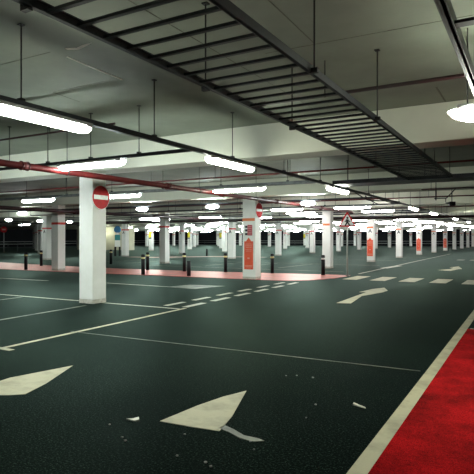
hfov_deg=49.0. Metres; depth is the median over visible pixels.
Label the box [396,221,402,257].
concrete pillar
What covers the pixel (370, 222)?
concrete pillar
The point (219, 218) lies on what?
cable trunking
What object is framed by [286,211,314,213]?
tube light
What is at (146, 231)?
concrete pillar
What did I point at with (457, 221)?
ceiling beam
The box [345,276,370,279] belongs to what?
zebra crossing
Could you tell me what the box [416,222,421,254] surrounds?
concrete pillar
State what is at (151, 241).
concrete pillar
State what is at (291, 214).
diffuser
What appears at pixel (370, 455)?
painted edge line
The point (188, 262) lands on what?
bollard
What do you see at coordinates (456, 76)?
pipe
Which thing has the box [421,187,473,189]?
branch
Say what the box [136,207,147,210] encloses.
light
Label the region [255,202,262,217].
no entry sign
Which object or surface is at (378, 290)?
painted arrow
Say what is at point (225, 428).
painted tail
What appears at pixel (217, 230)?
concrete pillar
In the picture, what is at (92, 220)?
concrete pillar
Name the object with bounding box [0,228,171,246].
wall
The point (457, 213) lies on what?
ceiling beam
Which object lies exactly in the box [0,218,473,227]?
ceiling beam
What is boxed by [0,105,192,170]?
cable trunking
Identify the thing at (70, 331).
painted seam line
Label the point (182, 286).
painted arrowhead
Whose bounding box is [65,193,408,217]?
cable trunking
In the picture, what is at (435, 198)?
bracket
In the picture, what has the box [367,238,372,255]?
poster
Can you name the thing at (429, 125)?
ceiling beam
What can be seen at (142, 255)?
bollard
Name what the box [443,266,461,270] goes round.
painted arrow
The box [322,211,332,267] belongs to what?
concrete pillar
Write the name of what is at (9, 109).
tube light
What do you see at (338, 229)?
concrete pillar
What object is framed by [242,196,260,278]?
concrete pillar
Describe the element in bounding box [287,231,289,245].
concrete pillar
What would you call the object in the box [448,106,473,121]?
diffuser
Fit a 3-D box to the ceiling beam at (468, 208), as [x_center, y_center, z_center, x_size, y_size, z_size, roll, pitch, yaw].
[-14.750,-1.985,49.829,93.000,0.670,0.650,0,0,30]
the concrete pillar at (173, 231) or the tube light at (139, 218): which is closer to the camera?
the tube light at (139, 218)
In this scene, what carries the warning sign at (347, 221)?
on the path at (3, 265)
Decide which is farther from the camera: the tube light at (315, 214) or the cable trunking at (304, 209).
the cable trunking at (304, 209)
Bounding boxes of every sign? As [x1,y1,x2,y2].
[0,226,6,251]
[91,185,109,209]
[114,226,120,255]
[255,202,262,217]
[339,212,355,275]
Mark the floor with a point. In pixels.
(61, 426)
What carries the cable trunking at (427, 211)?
hanging from the ceiling
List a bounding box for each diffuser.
[213,188,264,192]
[286,212,314,213]
[291,214,316,215]
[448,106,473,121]
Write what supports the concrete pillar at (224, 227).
on the floor
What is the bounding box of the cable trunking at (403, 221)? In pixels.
[106,221,456,226]
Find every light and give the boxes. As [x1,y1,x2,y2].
[0,100,92,132]
[21,198,54,202]
[57,158,126,170]
[109,193,140,198]
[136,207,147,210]
[139,218,157,219]
[199,216,220,217]
[204,155,255,171]
[206,204,218,208]
[212,186,265,192]
[270,207,302,210]
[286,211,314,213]
[291,213,316,215]
[294,222,310,223]
[300,200,314,205]
[300,220,318,221]
[325,186,349,193]
[334,205,370,208]
[361,209,394,212]
[394,219,416,220]
[408,206,418,210]
[413,220,433,221]
[448,28,473,121]
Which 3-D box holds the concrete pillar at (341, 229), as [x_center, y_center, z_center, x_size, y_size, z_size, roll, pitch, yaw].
[20.201,-0.005,100.416,0.478,3.311,0.481,0,0,30]
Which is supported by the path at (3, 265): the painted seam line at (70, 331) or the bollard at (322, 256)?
the bollard at (322, 256)
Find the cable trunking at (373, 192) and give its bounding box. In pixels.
[30,192,400,215]
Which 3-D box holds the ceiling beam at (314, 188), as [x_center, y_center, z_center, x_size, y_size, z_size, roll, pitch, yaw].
[-23.420,-1.985,34.628,93.000,0.670,0.650,0,0,30]
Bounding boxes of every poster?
[244,238,252,268]
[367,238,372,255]
[417,238,420,250]
[443,238,446,247]
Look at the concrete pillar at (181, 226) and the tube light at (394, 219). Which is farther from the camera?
the concrete pillar at (181, 226)
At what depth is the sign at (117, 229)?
47.63 m
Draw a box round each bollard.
[24,252,27,269]
[40,250,42,265]
[141,254,144,274]
[146,252,148,269]
[183,253,185,270]
[187,261,190,275]
[224,253,226,271]
[270,254,273,272]
[321,255,324,274]
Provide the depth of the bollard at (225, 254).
25.00 m
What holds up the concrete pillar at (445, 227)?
on the floor
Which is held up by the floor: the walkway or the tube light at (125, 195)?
the walkway
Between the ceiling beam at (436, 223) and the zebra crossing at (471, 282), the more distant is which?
the ceiling beam at (436, 223)
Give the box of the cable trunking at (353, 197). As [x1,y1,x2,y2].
[0,197,373,212]
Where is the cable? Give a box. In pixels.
[356,193,398,204]
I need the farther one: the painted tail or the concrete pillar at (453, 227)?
the concrete pillar at (453, 227)
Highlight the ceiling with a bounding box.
[0,0,473,207]
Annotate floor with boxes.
[0,244,473,473]
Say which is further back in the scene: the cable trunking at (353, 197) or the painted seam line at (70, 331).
the cable trunking at (353, 197)
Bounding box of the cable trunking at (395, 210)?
[68,210,424,219]
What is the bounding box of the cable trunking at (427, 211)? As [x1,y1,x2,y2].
[0,211,429,222]
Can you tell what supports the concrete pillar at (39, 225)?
on the floor
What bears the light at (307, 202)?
attached to the cable trunking at (353, 197)
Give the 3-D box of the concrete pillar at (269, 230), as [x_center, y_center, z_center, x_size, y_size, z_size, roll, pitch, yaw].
[6.137,-0.005,98.365,0.478,3.311,0.481,0,0,30]
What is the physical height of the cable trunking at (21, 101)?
0.902 m
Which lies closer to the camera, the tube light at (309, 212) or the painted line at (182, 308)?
the painted line at (182, 308)
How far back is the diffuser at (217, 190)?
14.33 m
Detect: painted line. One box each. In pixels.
[0,294,178,308]
[0,305,86,319]
[2,308,185,347]
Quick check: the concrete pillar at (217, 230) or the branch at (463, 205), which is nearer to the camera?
the branch at (463, 205)
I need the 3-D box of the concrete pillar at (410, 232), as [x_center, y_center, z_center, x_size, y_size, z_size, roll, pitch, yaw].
[34.265,-0.005,102.468,0.478,3.311,0.481,0,0,30]
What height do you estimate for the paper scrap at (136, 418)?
0.015 m
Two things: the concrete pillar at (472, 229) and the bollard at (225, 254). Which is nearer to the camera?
the bollard at (225, 254)
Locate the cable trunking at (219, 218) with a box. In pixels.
[77,218,460,225]
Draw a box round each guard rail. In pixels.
[0,240,158,246]
[169,240,471,245]
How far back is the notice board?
20.73 m
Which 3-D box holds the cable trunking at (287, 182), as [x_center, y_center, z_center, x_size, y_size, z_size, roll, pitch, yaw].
[-4.595,-1.854,17.012,15.160,0.912,0.085,0,0,30]
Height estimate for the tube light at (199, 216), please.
0.130 m
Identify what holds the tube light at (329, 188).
attached to the cable trunking at (21, 101)
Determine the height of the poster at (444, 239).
1.270 m
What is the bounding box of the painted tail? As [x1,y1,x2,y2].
[219,425,263,441]
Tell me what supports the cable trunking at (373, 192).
hanging from the ceiling
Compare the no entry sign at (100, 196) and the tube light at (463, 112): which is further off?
the no entry sign at (100, 196)
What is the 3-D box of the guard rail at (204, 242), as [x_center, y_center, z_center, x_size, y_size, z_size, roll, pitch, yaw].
[20.936,1.125,112.392,91.090,1.050,0.100,0,0,30]
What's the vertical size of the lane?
0.006 m
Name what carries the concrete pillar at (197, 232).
on the floor
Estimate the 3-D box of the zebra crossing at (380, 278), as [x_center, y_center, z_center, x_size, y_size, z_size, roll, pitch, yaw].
[5.922,1.649,20.999,0.580,0.006,2.050,0,0,30]
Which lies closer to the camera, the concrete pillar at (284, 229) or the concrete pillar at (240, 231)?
the concrete pillar at (284, 229)
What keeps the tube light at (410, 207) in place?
attached to the cable trunking at (21, 101)
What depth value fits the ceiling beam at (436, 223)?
75.65 m
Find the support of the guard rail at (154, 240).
on the floor
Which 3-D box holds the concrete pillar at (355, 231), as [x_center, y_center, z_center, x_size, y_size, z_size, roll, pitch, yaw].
[24.536,-0.005,108.017,0.478,3.311,0.481,0,0,30]
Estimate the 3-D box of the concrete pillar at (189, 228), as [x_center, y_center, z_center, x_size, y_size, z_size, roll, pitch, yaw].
[-6.869,-0.004,75.563,0.478,3.311,0.481,0,0,30]
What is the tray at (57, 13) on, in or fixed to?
hanging from the ceiling
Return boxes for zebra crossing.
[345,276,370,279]
[373,277,396,280]
[398,278,423,281]
[429,279,452,282]
[462,280,473,284]
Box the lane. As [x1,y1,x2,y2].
[359,254,447,273]
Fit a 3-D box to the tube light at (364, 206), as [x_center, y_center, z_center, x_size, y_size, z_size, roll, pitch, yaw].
[5.061,-1.345,22.901,1.660,0.130,0.180,0,0,30]
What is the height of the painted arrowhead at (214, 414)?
0.006 m
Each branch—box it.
[0,107,114,140]
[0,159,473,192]
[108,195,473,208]
[148,205,473,214]
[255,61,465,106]
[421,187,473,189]
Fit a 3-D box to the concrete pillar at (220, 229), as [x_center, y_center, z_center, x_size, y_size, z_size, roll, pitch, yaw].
[-2.534,-0.004,83.164,0.478,3.311,0.481,0,0,30]
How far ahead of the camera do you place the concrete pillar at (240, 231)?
111.37 m
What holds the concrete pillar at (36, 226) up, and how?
on the floor
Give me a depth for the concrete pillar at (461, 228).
81.52 m
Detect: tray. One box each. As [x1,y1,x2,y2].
[12,0,452,179]
[332,173,473,186]
[434,0,473,94]
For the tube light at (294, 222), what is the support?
attached to the cable trunking at (219, 218)
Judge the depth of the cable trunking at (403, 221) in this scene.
50.75 m
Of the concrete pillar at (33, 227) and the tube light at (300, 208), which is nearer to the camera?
the tube light at (300, 208)
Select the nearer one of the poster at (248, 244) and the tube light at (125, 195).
the tube light at (125, 195)
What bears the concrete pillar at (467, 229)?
on the floor
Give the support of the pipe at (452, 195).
hanging from the ceiling
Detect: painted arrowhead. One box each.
[0,366,71,394]
[160,391,245,430]
[171,285,220,288]
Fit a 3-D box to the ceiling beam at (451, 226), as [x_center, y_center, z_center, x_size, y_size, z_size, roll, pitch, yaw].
[11.262,-1.985,95.432,93.000,0.670,0.650,0,0,30]
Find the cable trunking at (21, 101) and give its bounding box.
[0,23,473,222]
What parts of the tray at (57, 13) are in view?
hanger rod, hanger rod, hanger rod, hanger rod, rail, hanger rod, hanger rod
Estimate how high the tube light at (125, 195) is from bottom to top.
0.130 m
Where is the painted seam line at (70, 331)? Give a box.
[70,331,418,370]
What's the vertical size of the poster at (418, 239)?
1.270 m
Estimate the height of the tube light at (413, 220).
0.130 m
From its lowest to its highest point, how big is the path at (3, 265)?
0.014 m
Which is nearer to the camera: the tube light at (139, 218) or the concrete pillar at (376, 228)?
the tube light at (139, 218)
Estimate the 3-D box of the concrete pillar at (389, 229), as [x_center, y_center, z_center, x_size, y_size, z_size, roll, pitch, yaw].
[25.594,-0.005,87.267,0.478,3.311,0.481,0,0,30]
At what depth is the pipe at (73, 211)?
27.58 m
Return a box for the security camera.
[445,189,455,205]
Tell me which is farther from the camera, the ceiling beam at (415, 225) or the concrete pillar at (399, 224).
the ceiling beam at (415, 225)
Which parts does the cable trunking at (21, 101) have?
hanger rod, hanger rod, hanger rod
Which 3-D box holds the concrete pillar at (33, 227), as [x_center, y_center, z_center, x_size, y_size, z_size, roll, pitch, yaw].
[-30.661,-0.004,79.061,0.478,3.311,0.481,0,0,30]
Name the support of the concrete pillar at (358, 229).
on the floor
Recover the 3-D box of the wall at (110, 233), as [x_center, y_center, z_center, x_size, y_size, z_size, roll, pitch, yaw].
[-18.470,-0.325,72.875,9.700,3.950,1.100,0,0,30]
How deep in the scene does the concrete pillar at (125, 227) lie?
47.01 m
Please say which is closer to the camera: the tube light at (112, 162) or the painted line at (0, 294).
the tube light at (112, 162)
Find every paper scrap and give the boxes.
[126,417,138,421]
[353,402,365,408]
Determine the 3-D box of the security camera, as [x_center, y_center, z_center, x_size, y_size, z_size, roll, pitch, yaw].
[7.527,-1.725,18.351,0.322,1.170,0.260,0,0,10]
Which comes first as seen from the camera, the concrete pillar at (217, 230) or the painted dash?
the painted dash
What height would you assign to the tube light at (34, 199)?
0.130 m
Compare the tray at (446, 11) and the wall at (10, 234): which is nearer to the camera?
the tray at (446, 11)
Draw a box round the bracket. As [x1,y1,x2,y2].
[434,189,454,201]
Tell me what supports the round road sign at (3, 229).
on the floor
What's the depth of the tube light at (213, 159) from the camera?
9.29 m
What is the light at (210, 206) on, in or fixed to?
attached to the cable trunking at (353, 197)
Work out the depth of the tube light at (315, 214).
30.14 m
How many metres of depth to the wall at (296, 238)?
114.65 m
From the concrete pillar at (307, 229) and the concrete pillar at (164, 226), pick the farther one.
the concrete pillar at (307, 229)
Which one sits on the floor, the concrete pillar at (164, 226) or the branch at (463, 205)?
the concrete pillar at (164, 226)
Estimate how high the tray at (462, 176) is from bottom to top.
0.870 m
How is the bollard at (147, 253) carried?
on the path at (3, 265)
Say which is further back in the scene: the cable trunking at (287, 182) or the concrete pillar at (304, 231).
the concrete pillar at (304, 231)
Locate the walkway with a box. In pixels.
[368,329,473,473]
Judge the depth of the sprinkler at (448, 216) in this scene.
35.99 m
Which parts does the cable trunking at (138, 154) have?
hanger rod, hanger rod, hanger rod, hanger rod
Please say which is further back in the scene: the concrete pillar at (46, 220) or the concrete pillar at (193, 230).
the concrete pillar at (193, 230)
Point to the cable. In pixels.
(356, 193)
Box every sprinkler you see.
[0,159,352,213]
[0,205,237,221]
[65,215,473,224]
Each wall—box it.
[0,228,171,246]
[77,226,134,249]
[175,229,471,245]
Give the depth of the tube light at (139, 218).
35.95 m
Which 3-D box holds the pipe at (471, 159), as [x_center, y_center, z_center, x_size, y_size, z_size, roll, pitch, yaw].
[-1.973,-2.063,16.725,28.000,0.494,0.067,0,0,30]
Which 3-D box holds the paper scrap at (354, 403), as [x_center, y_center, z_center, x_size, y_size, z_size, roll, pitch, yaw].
[1.193,1.643,5.104,0.047,0.014,0.182,0,0,-31]
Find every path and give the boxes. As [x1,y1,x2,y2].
[0,262,349,280]
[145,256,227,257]
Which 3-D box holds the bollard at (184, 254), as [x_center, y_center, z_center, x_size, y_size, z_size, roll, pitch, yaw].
[-2.587,1.190,25.537,0.176,0.920,0.176,0,0,30]
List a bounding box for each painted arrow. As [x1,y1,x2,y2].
[338,288,387,302]
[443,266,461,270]
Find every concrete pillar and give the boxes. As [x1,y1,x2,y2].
[33,227,34,248]
[35,225,37,250]
[38,222,41,253]
[42,216,51,259]
[51,205,64,270]
[79,172,105,303]
[121,220,128,255]
[145,230,148,245]
[149,226,153,250]
[159,213,169,262]
[172,230,174,245]
[179,223,184,253]
[188,227,191,248]
[192,229,195,246]
[196,231,198,244]
[217,230,218,245]
[219,228,221,247]
[222,225,226,251]
[228,217,235,258]
[239,230,241,245]
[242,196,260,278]
[268,229,270,246]
[275,221,281,255]
[283,227,286,248]
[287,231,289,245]
[303,230,305,245]
[305,228,308,247]
[310,224,314,252]
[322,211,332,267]
[336,225,340,250]
[341,229,342,246]
[354,230,356,245]
[357,226,360,249]
[367,214,374,261]
[375,227,377,248]
[388,228,390,247]
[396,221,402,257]
[409,231,411,245]
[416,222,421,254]
[431,223,436,252]
[443,225,447,250]
[452,226,455,249]
[460,227,463,248]
[466,228,469,247]
[472,229,473,246]
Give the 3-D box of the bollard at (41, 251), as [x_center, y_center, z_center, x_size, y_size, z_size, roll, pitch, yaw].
[-11.534,1.190,30.640,0.176,0.920,0.176,0,0,30]
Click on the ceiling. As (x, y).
(66, 69)
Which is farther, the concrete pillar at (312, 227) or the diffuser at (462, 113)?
the concrete pillar at (312, 227)
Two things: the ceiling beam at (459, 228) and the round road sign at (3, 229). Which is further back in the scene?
the ceiling beam at (459, 228)
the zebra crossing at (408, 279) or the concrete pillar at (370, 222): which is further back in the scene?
the concrete pillar at (370, 222)
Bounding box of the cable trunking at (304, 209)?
[12,209,443,223]
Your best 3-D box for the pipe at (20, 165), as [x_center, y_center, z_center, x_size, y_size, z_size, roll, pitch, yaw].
[-1.047,-1.767,14.412,0.174,1.087,28.000,0,0,30]
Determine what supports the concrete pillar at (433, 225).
on the floor
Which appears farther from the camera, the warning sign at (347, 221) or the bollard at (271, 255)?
the bollard at (271, 255)
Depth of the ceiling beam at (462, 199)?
28.43 m
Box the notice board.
[245,225,251,234]
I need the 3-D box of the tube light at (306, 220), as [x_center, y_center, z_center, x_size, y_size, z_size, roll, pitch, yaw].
[5.772,-1.340,41.606,1.660,0.130,0.180,0,0,30]
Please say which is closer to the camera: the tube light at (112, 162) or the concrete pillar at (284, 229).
the tube light at (112, 162)
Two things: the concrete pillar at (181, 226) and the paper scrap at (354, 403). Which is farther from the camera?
the concrete pillar at (181, 226)
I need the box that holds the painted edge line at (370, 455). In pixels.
[346,310,473,473]
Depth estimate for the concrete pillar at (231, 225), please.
41.45 m
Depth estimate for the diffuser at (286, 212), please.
27.90 m
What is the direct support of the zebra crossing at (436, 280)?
on the floor
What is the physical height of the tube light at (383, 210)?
0.130 m
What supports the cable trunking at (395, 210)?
hanging from the ceiling
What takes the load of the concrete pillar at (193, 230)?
on the floor
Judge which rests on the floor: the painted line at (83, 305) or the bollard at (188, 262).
the painted line at (83, 305)
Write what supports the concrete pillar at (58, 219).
on the floor
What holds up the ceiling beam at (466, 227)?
attached to the ceiling
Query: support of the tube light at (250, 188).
attached to the cable trunking at (287, 182)
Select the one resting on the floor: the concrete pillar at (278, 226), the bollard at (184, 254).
the concrete pillar at (278, 226)
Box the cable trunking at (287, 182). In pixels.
[0,160,314,200]
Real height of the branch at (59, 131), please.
0.480 m
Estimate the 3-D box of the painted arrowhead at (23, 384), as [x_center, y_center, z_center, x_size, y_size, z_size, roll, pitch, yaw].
[-2.483,1.649,6.087,0.696,0.006,1.359,0,0,10]
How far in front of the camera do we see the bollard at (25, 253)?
26.82 m
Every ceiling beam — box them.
[0,99,473,182]
[0,166,473,206]
[0,189,473,217]
[0,204,473,222]
[0,212,473,225]
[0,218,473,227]
[7,221,473,228]
[51,223,473,229]
[137,225,471,229]
[138,226,465,230]
[140,227,469,230]
[157,228,473,231]
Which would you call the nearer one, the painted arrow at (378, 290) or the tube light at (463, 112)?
the tube light at (463, 112)

